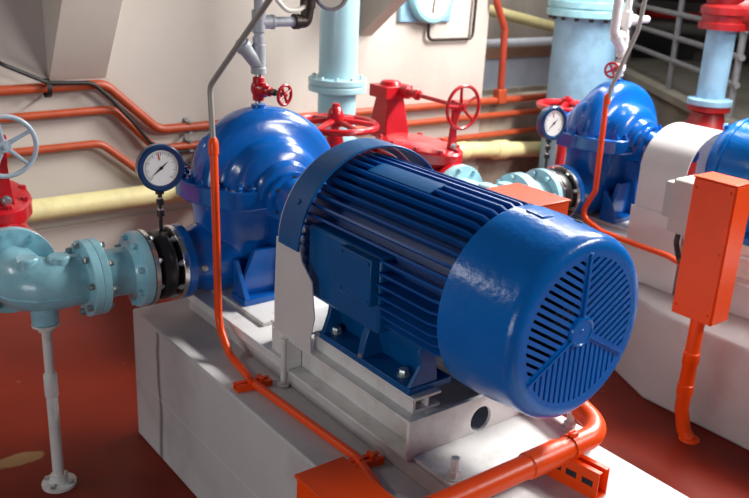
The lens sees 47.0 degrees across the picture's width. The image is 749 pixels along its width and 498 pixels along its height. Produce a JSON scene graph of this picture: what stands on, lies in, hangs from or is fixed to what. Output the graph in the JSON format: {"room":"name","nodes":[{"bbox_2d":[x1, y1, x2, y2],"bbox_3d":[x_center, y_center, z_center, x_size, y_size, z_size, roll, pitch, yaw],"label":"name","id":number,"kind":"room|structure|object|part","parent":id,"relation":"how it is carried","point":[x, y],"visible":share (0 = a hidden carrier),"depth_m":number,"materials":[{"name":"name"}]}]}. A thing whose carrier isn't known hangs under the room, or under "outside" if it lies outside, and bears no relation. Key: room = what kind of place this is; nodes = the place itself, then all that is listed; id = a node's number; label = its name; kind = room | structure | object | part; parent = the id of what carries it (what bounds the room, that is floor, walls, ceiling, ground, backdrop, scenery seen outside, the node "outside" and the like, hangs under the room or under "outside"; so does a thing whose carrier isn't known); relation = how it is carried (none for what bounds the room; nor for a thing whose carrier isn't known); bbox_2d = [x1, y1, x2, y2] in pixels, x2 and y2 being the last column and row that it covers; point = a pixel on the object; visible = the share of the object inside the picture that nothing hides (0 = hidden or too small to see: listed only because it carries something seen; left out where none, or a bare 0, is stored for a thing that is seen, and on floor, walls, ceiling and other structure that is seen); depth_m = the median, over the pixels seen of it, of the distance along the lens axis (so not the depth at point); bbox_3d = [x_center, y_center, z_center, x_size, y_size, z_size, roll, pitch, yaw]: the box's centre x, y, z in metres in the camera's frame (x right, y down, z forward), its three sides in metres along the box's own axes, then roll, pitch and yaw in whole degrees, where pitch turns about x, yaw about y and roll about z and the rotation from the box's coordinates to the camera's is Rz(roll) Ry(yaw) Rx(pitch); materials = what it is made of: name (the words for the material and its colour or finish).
{"room":"mechanical room","nodes":[
{"label":"mechanical room","id":0,"kind":"room"},
{"bbox_2d":[0,0,489,229],"bbox_3d":[-2.403,-1.190,4.005,7.955,3.260,0.250,-12,24,-36],"label":"wall","id":1,"kind":"structure","parent":0,"point":[166,54],"depth_m":4.96,"materials":[{"name":"paint"}]},
{"bbox_2d":[42,0,122,79],"bbox_3d":[-1.373,-1.798,4.066,0.315,2.057,0.550,-12,24,-36],"label":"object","id":2,"kind":"structure","parent":1,"relation":"attached to","point":[80,35],"depth_m":4.40,"materials":[{"name":"paint"}]},
{"bbox_2d":[35,165,477,251],"bbox_3d":[-2.385,0.198,4.369,7.950,0.405,0.040,-12,24,-36],"label":"baseboard","id":3,"kind":"structure","parent":1,"relation":"attached to","point":[109,231],"depth_m":4.94,"materials":[{"name":"paint"}]},
{"bbox_2d":[0,106,541,151],"bbox_3d":[-1.724,-0.600,4.570,8.500,0.321,0.075,-12,24,-36],"label":"conduit","id":4,"kind":"object","parent":1,"relation":"attached to","point":[187,144],"visible":0.57,"depth_m":4.82,"materials":[{"name":"orange metal"}]},
{"bbox_2d":[7,126,536,172],"bbox_3d":[-1.732,-0.444,4.625,8.500,0.286,0.075,-12,24,-36],"label":"conduit","id":5,"kind":"object","parent":1,"relation":"attached to","point":[106,147],"visible":0.45,"depth_m":4.77,"materials":[{"name":"orange metal"}]},
{"bbox_2d":[0,80,545,133],"bbox_3d":[-1.718,-0.718,4.529,8.500,0.359,0.075,-12,24,-36],"label":"conduit","id":6,"kind":"object","parent":1,"relation":"attached to","point":[188,126],"visible":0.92,"depth_m":4.89,"materials":[{"name":"orange metal"}]},
{"bbox_2d":[0,61,194,153],"bbox_3d":[-1.540,-0.811,4.608,1.418,0.750,0.101,-12,24,-36],"label":"cable","id":7,"kind":"object","parent":6,"relation":"attached to","point":[47,81],"visible":0.88,"depth_m":4.53,"materials":[{"name":"orange metal"}]},
{"bbox_2d":[27,140,540,222],"bbox_3d":[-1.687,-0.195,4.682,8.556,0.255,0.190,-12,24,-36],"label":"pipe","id":8,"kind":"object","parent":1,"relation":"attached to","point":[63,206],"visible":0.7,"depth_m":4.80,"materials":[{"name":"yellow metal"}]},
{"bbox_2d":[359,0,406,35],"bbox_3d":[0.153,-2.202,5.150,0.110,1.868,0.550,-12,24,-36],"label":"trim","id":9,"kind":"structure","parent":1,"relation":"attached to","point":[373,13],"depth_m":5.49,"materials":[{"name":"paint"}]},
{"bbox_2d":[397,0,477,41],"bbox_3d":[0.475,-1.875,5.850,0.711,0.916,0.090,-12,24,-36],"label":"gauge","id":10,"kind":"object","parent":1,"relation":"attached to","point":[430,12],"visible":1,"depth_m":5.84,"materials":[{"name":"blue metal"}]},
{"bbox_3d":[0.352,-1.769,5.832,0.460,0.455,0.030,-12,24,-36],"label":"plate","id":11,"kind":"part","parent":10,"relation":"part of","materials":[{"name":"blue ceramic"}]},
{"bbox_2d":[493,0,507,103],"bbox_3d":[0.916,-1.605,6.313,0.216,1.092,0.070,-12,24,-36],"label":"vertical conduit","id":12,"kind":"object","parent":1,"relation":"attached to","point":[500,92],"visible":0.98,"depth_m":6.38,"materials":[{"name":"orange metal"}]},
{"bbox_2d":[476,89,645,183],"bbox_3d":[1.013,-0.973,7.505,3.000,0.860,1.185,-12,24,-36],"label":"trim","id":13,"kind":"structure","parent":1,"relation":"attached to","point":[490,170],"depth_m":6.79,"materials":[{"name":"paint"}]},
{"bbox_3d":[-0.625,-0.527,4.891,0.210,0.210,0.969,-12,24,-36],"label":"pipe","id":14,"kind":"object","parent":1,"relation":"attached to","visible":0},
{"bbox_2d":[301,103,379,154],"bbox_3d":[-0.204,-0.452,4.338,0.444,0.564,0.444,-12,24,-36],"label":"valve","id":15,"kind":"object","parent":14,"relation":"attached to","point":[335,118],"visible":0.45,"depth_m":4.24,"materials":[{"name":"red metal"}]},
{"bbox_3d":[-0.194,-0.647,4.270,0.084,0.150,0.084,-12,24,-36],"label":"stem","id":16,"kind":"part","parent":15,"relation":"part of","materials":[{"name":"red metal"}]},
{"bbox_3d":[-1.978,-0.253,3.917,0.316,0.316,0.940,-12,24,-36],"label":"pipe","id":17,"kind":"object","parent":1,"relation":"attached to","visible":0},
{"bbox_2d":[0,114,38,233],"bbox_3d":[-1.496,-0.209,3.272,0.330,0.710,0.660,-12,24,-36],"label":"valve","id":18,"kind":"object","parent":17,"relation":"attached to","point":[16,207],"visible":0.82,"depth_m":3.06,"materials":[{"name":"red metal"}]},
{"bbox_2d":[294,456,393,497],"bbox_3d":[-0.067,0.914,2.219,0.178,0.696,0.265,-12,24,-36],"label":"junction box","id":19,"kind":"object","parent":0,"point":[337,478],"visible":1,"depth_m":2.13,"materials":[{"name":"orange metal"}]},
{"bbox_2d":[0,295,748,497],"bbox_3d":[1.343,0.033,6.137,16.000,0.100,13.000,-12,24,-36],"label":"floor","id":20,"kind":"structure","parent":0,"point":[103,446],"depth_m":3.68,"materials":[{"name":"red paint"}]},
{"bbox_2d":[31,320,76,493],"bbox_3d":[-1.161,0.567,3.110,0.124,0.658,0.124,-12,24,-36],"label":"support stand","id":21,"kind":"object","parent":20,"relation":"on","point":[60,480],"visible":0.88,"depth_m":3.12,"materials":[{"name":"white metal"}]},
{"bbox_2d":[0,226,104,327],"bbox_3d":[-1.177,0.118,2.975,0.371,0.316,0.357,-12,24,-36],"label":"pipe","id":22,"kind":"object","parent":21,"relation":"on","point":[38,280],"visible":1,"depth_m":2.94,"materials":[{"name":"teal metal"}]},
{"bbox_3d":[-1.161,0.576,3.113,0.040,0.638,0.040,-12,24,-36],"label":"post","id":23,"kind":"part","parent":21,"relation":"part of","materials":[{"name":"white metal"}]},
{"bbox_3d":[-1.175,0.856,3.211,0.124,0.045,0.124,-12,24,-36],"label":"plate","id":24,"kind":"part","parent":21,"relation":"part of","materials":[{"name":"white metal"}]},
{"bbox_2d":[207,0,382,487],"bbox_3d":[-0.224,-0.151,2.458,0.154,1.402,1.160,-8,22,-27],"label":"conduit","id":25,"kind":"object","parent":20,"relation":"on","point":[213,144],"visible":0.86,"depth_m":2.84,"materials":[{"name":"orange metal"}]},
{"bbox_2d":[308,0,374,141],"bbox_3d":[-0.107,-1.546,4.703,0.340,2.434,0.599,-12,24,-36],"label":"riser pipe","id":26,"kind":"object","parent":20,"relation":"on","point":[337,80],"visible":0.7,"depth_m":4.87,"materials":[{"name":"teal metal"}]},
{"bbox_2d":[366,79,479,172],"bbox_3d":[0.222,-0.553,4.535,0.330,0.710,0.660,-12,24,-36],"label":"valve","id":27,"kind":"object","parent":26,"relation":"attached to","point":[389,111],"visible":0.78,"depth_m":4.49,"materials":[{"name":"red metal"}]},
{"bbox_2d":[188,286,582,486],"bbox_3d":[-0.051,0.320,2.941,0.584,0.221,1.548,-12,24,-36],"label":"base frame","id":28,"kind":"object","parent":20,"relation":"on","point":[443,442],"visible":0.5,"depth_m":2.54,"materials":[{"name":"white metal"}]},
{"bbox_2d":[167,103,330,306],"bbox_3d":[-0.425,-0.205,3.360,0.754,0.715,0.705,6,20,10],"label":"pump","id":29,"kind":"object","parent":28,"relation":"on","point":[264,150],"visible":0.7,"depth_m":3.20,"materials":[{"name":"blue metal"}]},
{"bbox_2d":[136,225,189,304],"bbox_3d":[-0.805,0.058,3.200,0.137,0.282,0.282,-12,24,-36],"label":"expansion joint","id":30,"kind":"object","parent":29,"relation":"attached to","point":[168,248],"visible":0.64,"depth_m":3.12,"materials":[{"name":"black rubber"}]},
{"bbox_2d":[85,230,156,314],"bbox_3d":[-0.930,0.084,3.108,0.187,0.282,0.282,-12,24,-36],"label":"spool","id":31,"kind":"object","parent":30,"relation":"attached to","point":[128,268],"visible":0.8,"depth_m":3.05,"materials":[{"name":"teal metal"}]},
{"bbox_2d":[135,143,183,230],"bbox_3d":[-0.779,-0.223,3.127,0.172,0.328,0.070,-9,23,-31],"label":"pressure gauge","id":32,"kind":"object","parent":30,"relation":"attached to","point":[159,167],"visible":1,"depth_m":3.08,"materials":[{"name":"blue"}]},
{"bbox_3d":[-0.783,-0.144,3.154,0.032,0.161,0.031,-12,24,-36],"label":"stem","id":33,"kind":"part","parent":32,"relation":"part of","materials":[{"name":"grey metal"}]},
{"bbox_3d":[-0.467,-0.114,3.407,0.685,0.509,0.600,-12,24,-36],"label":"casing","id":34,"kind":"part","parent":29,"relation":"part of","materials":[{"name":"blue metal"}]},
{"bbox_3d":[-0.431,-0.404,3.323,0.522,0.297,0.522,5,19,6],"label":"casing","id":35,"kind":"part","parent":29,"relation":"part of","materials":[{"name":"blue metal"}]},
{"bbox_2d":[235,0,347,106],"bbox_3d":[-0.281,-0.911,3.188,0.470,0.744,0.177,-14,25,-39],"label":"vent riser","id":36,"kind":"object","parent":29,"relation":"on","point":[254,54],"visible":0.95,"depth_m":3.19,"materials":[{"name":"metal"}]},
{"bbox_3d":[-0.361,-0.578,3.193,0.066,0.027,0.026,16,23,32],"label":"stem","id":37,"kind":"part","parent":36,"relation":"part of","materials":[{"name":"brown metal"}]},
{"bbox_2d":[275,0,305,12],"bbox_3d":[-0.320,-0.933,3.176,0.175,0.124,0.031,-14,25,-39],"label":"hose","id":38,"kind":"object","parent":36,"relation":"attached to","point":[282,6],"visible":1,"depth_m":3.19,"materials":[{"name":"white plastic"}]},
{"bbox_3d":[-0.121,0.260,3.027,0.470,0.073,0.160,-12,24,-36],"label":"plate","id":39,"kind":"part","parent":28,"relation":"part of","materials":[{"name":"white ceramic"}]},
{"bbox_2d":[274,138,433,352],"bbox_3d":[-0.024,-0.043,2.836,0.604,0.628,0.245,-12,24,-36],"label":"guard","id":40,"kind":"object","parent":28,"relation":"on","point":[294,311],"visible":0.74,"depth_m":2.68,"materials":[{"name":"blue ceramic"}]},
{"bbox_3d":[-0.257,0.142,2.719,0.021,0.336,0.245,-12,24,-36],"label":"panel","id":41,"kind":"part","parent":40,"relation":"part of","materials":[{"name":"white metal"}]},
{"bbox_2d":[278,138,433,251],"bbox_3d":[-0.021,-0.198,2.788,0.604,0.302,0.114,-12,24,-36],"label":"hood","id":42,"kind":"object","parent":40,"relation":"attached to","point":[299,200],"depth_m":2.66,"materials":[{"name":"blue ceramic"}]},
{"bbox_3d":[-0.004,0.355,2.584,0.102,0.047,0.495,-12,24,-36],"label":"slide rail","id":43,"kind":"part","parent":28,"relation":"part of","materials":[{"name":"white metal"}]},
{"bbox_3d":[0.294,0.486,2.513,0.515,0.125,0.012,-12,24,-36],"label":"plate","id":44,"kind":"part","parent":28,"relation":"part of","materials":[{"name":"white metal"}]},
{"bbox_2d":[300,151,637,418],"bbox_3d":[0.233,0.047,2.596,0.673,0.548,1.093,-12,24,-36],"label":"motor","id":45,"kind":"object","parent":28,"relation":"on","point":[529,306],"visible":0.99,"depth_m":2.26,"materials":[{"name":"blue metal"}]},
{"bbox_3d":[-0.045,0.074,2.437,0.030,0.138,0.150,-12,24,-36],"label":"plate","id":46,"kind":"part","parent":45,"relation":"part of","materials":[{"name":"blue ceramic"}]},
{"bbox_3d":[0.469,-0.167,2.656,0.155,0.006,0.223,-12,24,-36],"label":"lid","id":47,"kind":"part","parent":45,"relation":"part of","materials":[{"name":"orange metal"}]},
{"bbox_2d":[523,252,633,407],"bbox_3d":[0.515,0.206,2.170,0.424,0.422,0.010,-12,24,-36],"label":"fan grille","id":48,"kind":"object","parent":45,"relation":"attached to","point":[598,337],"depth_m":2.16,"materials":[{"name":"blue metal"}]},
{"bbox_3d":[0.375,0.565,2.471,0.534,0.012,0.194,-12,24,-36],"label":"foot plate","id":49,"kind":"part","parent":28,"relation":"part of","materials":[{"name":"white metal"}]},
{"bbox_2d":[133,297,688,497],"bbox_3d":[0.074,0.761,2.809,0.784,0.609,2.410,-12,24,-36],"label":"concrete plinth","id":50,"kind":"object","parent":20,"relation":"on","point":[220,441],"visible":0.38,"depth_m":2.85,"materials":[{"name":"white concrete"}]},
{"bbox_2d":[233,374,272,392],"bbox_3d":[-0.400,0.438,2.836,0.124,0.035,0.041,-8,22,-29],"label":"clamp","id":51,"kind":"object","parent":50,"relation":"attached to","point":[243,385],"visible":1,"depth_m":2.83,"materials":[{"name":"orange metal"}]},
{"bbox_2d":[347,450,384,467],"bbox_3d":[-0.035,0.597,2.434,0.124,0.035,0.041,-8,22,-29],"label":"clamp","id":52,"kind":"object","parent":50,"relation":"attached to","point":[372,459],"visible":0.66,"depth_m":2.44,"materials":[{"name":"orange metal"}]},
{"bbox_2d":[424,401,606,497],"bbox_3d":[0.394,0.473,2.328,0.403,0.580,1.073,11,21,23],"label":"conduit","id":53,"kind":"object","parent":20,"relation":"on","point":[537,461],"visible":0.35,"depth_m":2.25,"materials":[{"name":"orange metal"}]},
{"bbox_2d":[482,46,551,95],"bbox_3d":[1.323,-1.632,9.126,3.200,1.060,0.090,-12,24,-36],"label":"wall panel","id":54,"kind":"object","parent":20,"relation":"on","point":[527,68],"visible":0.02,"depth_m":9.17,"materials":[{"name":"grey paint"}]},
{"bbox_3d":[1.328,-1.852,9.057,3.200,0.320,0.050,-12,24,-36],"label":"panel","id":55,"kind":"part","parent":54,"relation":"part of","materials":[{"name":"grey paint"}]},
{"bbox_2d":[536,96,579,112],"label":"valve","id":56,"kind":"object","parent":20,"relation":"on","point":[566,103],"depth_m":5.36,"materials":[{"name":"red metal"}]},
{"bbox_2d":[554,145,565,164],"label":"valve","id":57,"kind":"object","parent":20,"relation":"on","point":[560,150],"depth_m":5.47,"materials":[{"name":"red metal"}]},
{"bbox_3d":[1.269,-0.640,5.497,0.230,0.665,0.070,-1,20,-11],"label":"stem","id":58,"kind":"part","parent":57,"relation":"part of","materials":[{"name":"metal"}]},
{"bbox_2d":[546,429,609,497],"bbox_3d":[0.553,0.575,2.384,0.061,0.168,0.190,-15,26,-41],"label":"clamp","id":59,"kind":"object","parent":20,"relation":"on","point":[583,474],"visible":0.56,"depth_m":2.36,"materials":[{"name":"orange metal"}]},
{"bbox_2d":[538,0,624,167],"bbox_3d":[1.552,-1.505,6.378,0.600,2.660,0.600,-12,24,-36],"label":"riser pipe","id":60,"kind":"object","parent":20,"relation":"on","point":[582,46],"visible":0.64,"depth_m":6.21,"materials":[{"name":"blue metal"}]},
{"bbox_2d":[571,211,748,287],"bbox_3d":[1.667,-0.024,4.204,0.584,0.221,1.548,-12,24,-36],"label":"base frame","id":61,"kind":"object","parent":20,"relation":"on","point":[742,277],"visible":0.12,"depth_m":4.33,"materials":[{"name":"white metal"}]},
{"bbox_2d":[554,78,698,223],"bbox_3d":[1.293,-0.549,4.623,0.754,0.715,0.705,6,20,10],"label":"pump","id":62,"kind":"object","parent":61,"relation":"on","point":[631,124],"visible":0.66,"depth_m":4.46,"materials":[{"name":"blue metal"}]},
{"bbox_2d":[545,165,579,216],"bbox_3d":[0.913,-0.286,4.463,0.137,0.282,0.282,-12,24,-36],"label":"expansion joint","id":63,"kind":"object","parent":62,"relation":"attached to","point":[569,182],"visible":0.36,"depth_m":4.39,"materials":[{"name":"black rubber"}]},
{"bbox_2d":[515,168,563,196],"bbox_3d":[0.788,-0.260,4.372,0.187,0.282,0.282,-12,24,-36],"label":"spool","id":64,"kind":"object","parent":63,"relation":"attached to","point":[543,179],"visible":0.34,"depth_m":4.32,"materials":[{"name":"teal metal"}]},
{"bbox_2d":[536,106,566,167],"bbox_3d":[0.889,-0.567,4.390,0.172,0.328,0.070,-9,23,-31],"label":"pressure gauge","id":65,"kind":"object","parent":63,"relation":"on","point":[551,122],"visible":1,"depth_m":4.34,"materials":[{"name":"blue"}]},
{"bbox_3d":[0.885,-0.488,4.417,0.032,0.161,0.031,-12,24,-36],"label":"stem","id":66,"kind":"part","parent":65,"relation":"part of","materials":[{"name":"black metal"}]},
{"bbox_3d":[1.251,-0.458,4.670,0.685,0.509,0.600,-12,24,-36],"label":"casing","id":67,"kind":"part","parent":62,"relation":"part of","materials":[{"name":"blue metal"}]},
{"bbox_3d":[1.287,-0.748,4.586,0.522,0.297,0.522,5,19,6],"label":"casing","id":68,"kind":"part","parent":62,"relation":"part of","materials":[{"name":"blue metal"}]},
{"bbox_2d":[604,0,649,78],"bbox_3d":[1.311,-1.246,4.407,0.105,0.744,0.318,18,24,36],"label":"vent riser","id":69,"kind":"object","parent":62,"relation":"on","point":[620,38],"visible":0.81,"depth_m":4.40,"materials":[{"name":"white metal"}]},
{"bbox_2d":[581,0,678,264],"bbox_3d":[1.286,-0.543,3.828,0.100,1.214,0.949,-4,21,-20],"label":"conduit","id":70,"kind":"object","parent":62,"relation":"attached to","point":[607,98],"visible":0.78,"depth_m":4.18,"materials":[{"name":"orange metal"}]},
{"bbox_2d":[704,118,748,245],"bbox_3d":[1.876,-0.288,3.878,0.480,0.512,0.670,-12,24,-36],"label":"motor","id":71,"kind":"object","parent":61,"relation":"on","point":[729,154],"visible":0.51,"depth_m":3.89,"materials":[{"name":"blue metal"}]},
{"bbox_3d":[1.715,0.011,3.847,0.102,0.047,0.495,-12,24,-36],"label":"slide rail","id":72,"kind":"part","parent":61,"relation":"part of","materials":[{"name":"white metal"}]},
{"bbox_2d":[625,122,721,294],"bbox_3d":[1.540,-0.222,4.244,0.494,0.758,0.300,-12,24,-36],"label":"guard","id":73,"kind":"object","parent":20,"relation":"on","point":[669,155],"visible":0.56,"depth_m":4.12,"materials":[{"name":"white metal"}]},
{"bbox_3d":[1.340,-0.001,4.167,0.006,0.373,0.300,-12,24,-36],"label":"panel","id":74,"kind":"part","parent":73,"relation":"part of","materials":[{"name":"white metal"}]},
{"bbox_2d":[635,122,721,212],"bbox_3d":[1.538,-0.229,4.253,0.484,0.751,0.250,-12,24,-36],"label":"hood","id":75,"kind":"object","parent":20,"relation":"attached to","point":[670,154],"depth_m":4.09,"materials":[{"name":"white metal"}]},
{"bbox_2d":[614,244,748,449],"bbox_3d":[1.888,0.447,3.980,0.985,0.599,2.700,-12,24,-36],"label":"concrete plinth","id":76,"kind":"object","parent":20,"relation":"on","point":[650,362],"visible":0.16,"depth_m":3.85,"materials":[{"name":"white concrete"}]},
{"bbox_2d":[634,0,748,61],"bbox_3d":[5.609,-1.821,8.918,0.585,1.960,8.065,-16,26,-42],"label":"rack","id":77,"kind":"object","parent":20,"relation":"on","point":[686,29],"visible":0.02,"depth_m":10.43,"materials":[{"name":"brown metal"}]},
{"bbox_2d":[671,171,748,444],"bbox_3d":[1.341,0.279,3.571,0.136,1.176,0.190,-12,24,-36],"label":"junction box","id":78,"kind":"object","parent":20,"relation":"on","point":[718,213],"visible":1,"depth_m":3.44,"materials":[{"name":"orange metal"}]},
{"bbox_2d":[661,175,694,264],"bbox_3d":[1.353,-0.111,3.693,0.187,0.372,0.256,-12,24,-36],"label":"switch box","id":79,"kind":"object","parent":78,"relation":"attached to","point":[678,192],"visible":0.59,"depth_m":3.67,"materials":[{"name":"white metal"}]},
{"bbox_3d":[1.292,-0.219,3.740,0.055,0.155,0.050,-12,24,-36],"label":"plate","id":80,"kind":"part","parent":79,"relation":"part of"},
{"bbox_3d":[1.323,-0.163,3.632,0.008,0.229,0.174,-12,24,-36],"label":"lid","id":81,"kind":"part","parent":79,"relation":"part of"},
{"bbox_3d":[1.352,0.558,3.665,0.107,0.589,0.060,19,25,39],"label":"post","id":82,"kind":"part","parent":78,"relation":"part of","materials":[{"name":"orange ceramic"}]},
{"bbox_3d":[1.371,-0.273,3.379,0.130,0.007,0.190,-12,24,-36],"label":"lid","id":83,"kind":"part","parent":78,"relation":"part of","materials":[{"name":"orange metal"}]},
{"bbox_2d":[684,0,748,175],"bbox_3d":[2.416,-0.984,5.795,0.701,2.145,0.379,4,19,3],"label":"riser pipe","id":84,"kind":"object","parent":20,"relation":"on","point":[722,19],"visible":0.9,"depth_m":5.65,"materials":[{"name":"blue metal"}]},
{"bbox_3d":[0.558,0.212,4.369,0.124,0.658,0.124,-12,24,-36],"label":"support stand","id":85,"kind":"object","parent":20,"relation":"on","visible":0},
{"bbox_2d":[443,164,533,187],"bbox_3d":[0.541,-0.226,4.238,0.371,0.316,0.357,-12,24,-36],"label":"pipe","id":86,"kind":"object","parent":85,"relation":"on","point":[466,173],"visible":0.26,"depth_m":4.26,"materials":[{"name":"teal metal"}]},
{"bbox_2d":[486,37,552,48],"bbox_3d":[1.445,-1.980,8.261,2.700,0.094,0.084,-12,24,-36],"label":"pipe","id":87,"kind":"object","parent":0,"point":[538,41],"visible":0.32,"depth_m":8.19,"materials":[{"name":"grey metal"}]},
{"bbox_2d":[487,0,638,61],"bbox_3d":[1.016,-2.136,9.232,4.600,1.910,0.750,-12,24,-36],"label":"wall","id":88,"kind":"structure","parent":0,"point":[537,8],"depth_m":9.06,"materials":[{"name":"beige paint"}]},
{"bbox_2d":[489,5,554,31],"bbox_3d":[1.657,-2.342,8.898,1.919,0.448,0.110,-12,24,-36],"label":"pipe","id":89,"kind":"object","parent":88,"relation":"attached to","point":[510,15],"visible":0.34,"depth_m":8.74,"materials":[{"name":"yellow metal"}]},
{"bbox_2d":[630,0,748,62],"bbox_3d":[6.745,-2.583,8.833,0.200,3.560,10.000,-12,24,-36],"label":"wall","id":90,"kind":"structure","parent":0,"point":[651,41],"depth_m":12.11,"materials":[{"name":"black"}]},
{"bbox_2d":[614,58,748,127],"bbox_3d":[4.159,-1.051,8.179,3.237,0.860,5.794,3,19,-1],"label":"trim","id":91,"kind":"structure","parent":90,"relation":"attached to","point":[670,106],"depth_m":8.31,"materials":[{"name":"paint"}]},
{"bbox_2d":[624,0,748,118],"bbox_3d":[2.679,-2.186,8.313,0.052,1.050,4.396,3,19,-1],"label":"guard railing","id":92,"kind":"object","parent":91,"relation":"on","point":[739,57],"visible":0.59,"depth_m":7.54,"materials":[{"name":"grey metal"}]},
{"bbox_3d":[2.680,-2.417,8.973,0.052,1.050,0.052,-12,24,-36],"label":"post","id":93,"kind":"part","parent":92,"relation":"part of","materials":[{"name":"white metal"}]},
{"bbox_3d":[2.678,-1.938,7.606,0.052,1.050,0.052,-12,24,-36],"label":"post","id":94,"kind":"part","parent":92,"relation":"part of","materials":[{"name":"grey metal"}]},
{"bbox_3d":[2.676,-1.475,6.286,0.052,1.050,0.052,-12,24,-36],"label":"post","id":95,"kind":"part","parent":92,"relation":"part of","materials":[{"name":"grey metal"}]}
]}

